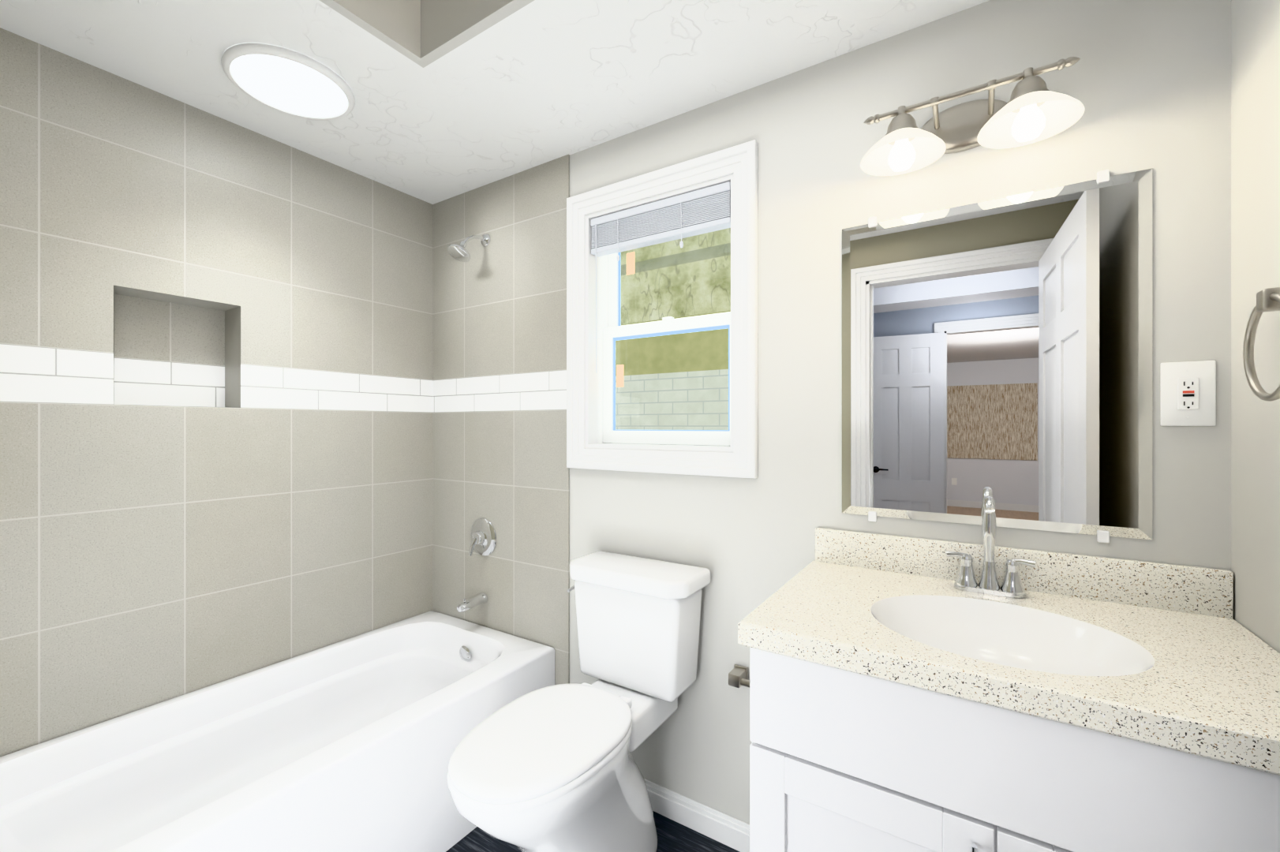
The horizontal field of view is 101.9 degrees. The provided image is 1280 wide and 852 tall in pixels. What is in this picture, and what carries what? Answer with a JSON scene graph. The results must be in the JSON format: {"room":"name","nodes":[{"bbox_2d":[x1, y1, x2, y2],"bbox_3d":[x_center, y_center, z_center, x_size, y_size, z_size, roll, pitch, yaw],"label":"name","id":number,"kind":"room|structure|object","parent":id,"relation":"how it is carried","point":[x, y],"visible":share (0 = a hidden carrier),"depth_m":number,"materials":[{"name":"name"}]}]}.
{"room":"bathroom","nodes":[
{"label":"bathroom","id":0,"kind":"room"},
{"bbox_2d":[0,0,989,204],"bbox_3d":[-0.338,-1.500,1.160,2.995,0.780,1.920,0,0,33],"label":"ceiling","id":1,"kind":"structure","parent":0,"point":[533,84],"depth_m":1.56,"materials":[{"name":"white paint"}]},
{"bbox_2d":[221,42,355,119],"bbox_3d":[-1.125,-1.099,1.679,0.356,0.021,0.356,0,0,33],"label":"recessed light","id":2,"kind":"object","parent":1,"relation":"in","point":[286,80],"visible":1,"depth_m":1.64,"materials":[{"name":"white plastic"}]},
{"bbox_2d":[445,811,739,851],"bbox_3d":[-0.338,1.435,1.160,2.995,0.060,1.920,0,0,33],"label":"floor","id":3,"kind":"structure","parent":0,"point":[673,836],"depth_m":1.75,"materials":[{"name":"plastic"}]},
{"bbox_2d":[0,610,554,851],"bbox_3d":[-1.147,1.161,1.677,0.815,0.487,1.668,0,0,33],"label":"bathtub","id":4,"kind":"object","parent":3,"relation":"on","point":[349,745],"visible":1,"depth_m":1.65,"materials":[{"name":"white ceramic"}]},
{"bbox_2d":[447,550,710,851],"bbox_3d":[-0.182,0.943,1.546,0.480,0.922,0.830,0,0,33],"label":"toilet","id":5,"kind":"object","parent":3,"relation":"on","point":[553,769],"visible":1,"depth_m":1.52,"materials":[{"name":"white ceramic"}]},
{"bbox_2d":[728,496,1279,851],"bbox_3d":[0.628,0.787,1.170,1.136,1.235,0.615,0,0,33],"label":"bathroom vanity","id":6,"kind":"object","parent":3,"relation":"on","point":[916,695],"visible":1,"depth_m":0.96,"materials":[{"name":"white wood"}]},
{"bbox_2d":[945,496,1036,598],"bbox_3d":[0.848,0.290,1.260,0.186,0.241,0.110,0,0,33],"label":"faucet","id":7,"kind":"object","parent":6,"relation":"on","point":[966,585],"depth_m":1.27,"materials":[{"name":"silver metal"}]},
{"bbox_2d":[569,0,1231,824],"bbox_3d":[0.150,0.147,1.917,2.995,2.515,0.120,0,0,33],"label":"wall","id":8,"kind":"structure","parent":0,"point":[1146,84],"depth_m":1.52,"materials":[{"name":"paint"}]},
{"bbox_2d":[432,154,569,684],"bbox_3d":[-0.663,0.147,2.364,0.888,2.515,0.008,0,0,33],"label":"tile","id":9,"kind":"structure","parent":8,"relation":"attached to","point":[499,382],"depth_m":2.32,"materials":[{"name":"beige tile"}]},
{"bbox_2d":[447,233,490,261],"bbox_3d":[-0.762,-0.805,2.307,0.100,0.159,0.194,0,0,33],"label":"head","id":10,"kind":"object","parent":9,"relation":"attached to","point":[460,252],"visible":1,"depth_m":2.27},
{"bbox_2d":[456,592,487,612],"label":"faucet","id":11,"kind":"object","parent":9,"relation":"attached to","point":[481,598],"depth_m":2.33,"materials":[{"name":"silver metal"}]},
{"bbox_2d":[468,518,496,556],"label":"shower valve","id":12,"kind":"object","parent":9,"relation":"attached to","point":[483,537],"depth_m":2.36,"materials":[{"name":"silver metal"}]},
{"bbox_2d":[566,139,757,479],"bbox_3d":[0.089,-0.378,1.973,0.797,1.095,0.200,0,0,33],"label":"window","id":13,"kind":"structure","parent":8,"relation":"in","point":[598,241],"depth_m":1.94,"materials":[{"name":"white wood"}]},
{"bbox_2d":[644,778,749,851],"bbox_3d":[0.105,1.357,1.865,1.055,0.095,0.014,0,0,33],"label":"baseboard","id":14,"kind":"structure","parent":8,"relation":"attached to","point":[721,828],"depth_m":1.77,"materials":[{"name":"white wood"}]},
{"bbox_2d":[860,56,1084,175],"bbox_3d":[0.800,-0.762,1.292,0.464,0.190,0.224,0,0,33],"label":"sconce","id":15,"kind":"object","parent":8,"relation":"attached to","point":[1034,110],"visible":1,"depth_m":1.30,"materials":[{"name":"white glass"}]},
{"bbox_2d":[842,168,1152,543],"bbox_3d":[0.884,-0.164,1.365,0.674,0.880,0.009,0,0,33],"label":"mirror","id":16,"kind":"object","parent":8,"relation":"attached to","point":[999,350],"visible":1,"depth_m":1.33,"materials":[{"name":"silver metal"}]},
{"bbox_2d":[1160,360,1216,426],"bbox_3d":[1.215,-0.071,1.152,0.087,0.143,0.010,0,0,33],"label":"outlet","id":17,"kind":"object","parent":8,"relation":"attached to","point":[1188,393],"visible":1,"depth_m":1.15,"materials":[{"name":"white plastic"}]},
{"bbox_2d":[1231,0,1279,653],"bbox_3d":[0.838,0.147,0.331,0.120,2.515,1.800,0,0,33],"label":"wall","id":18,"kind":"structure","parent":0,"point":[1255,271],"depth_m":1.02,"materials":[{"name":"paint"}]},
{"bbox_2d":[1242,287,1279,401],"bbox_3d":[1.073,-0.140,0.863,0.059,0.196,0.181,0,0,33],"label":"towel ring","id":19,"kind":"object","parent":18,"relation":"attached to","point":[1267,299],"visible":1,"depth_m":0.91,"materials":[{"name":"silver metal"}]},
{"label":"outside","id":20,"kind":"structure","parent":0,"visible":0},
{"bbox_2d":[615,228,730,430],"bbox_3d":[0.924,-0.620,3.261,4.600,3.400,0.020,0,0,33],"label":"window glass","id":21,"kind":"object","parent":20,"point":[668,368],"depth_m":3.68,"materials":[{"name":"clear glass"}]},
{"bbox_3d":[-1.598,0.147,1.900,0.165,2.515,1.800,0,0,33],"label":"wall","id":22,"kind":"structure","parent":0,"visible":0},
{"bbox_2d":[0,27,432,757],"bbox_3d":[-1.551,0.147,1.937,0.143,2.515,1.672,0,0,33],"label":"tiled wall","id":23,"kind":"structure","parent":22,"relation":"attached to","point":[215,398],"depth_m":1.81,"materials":[{"name":"beige tile"}]}
]}

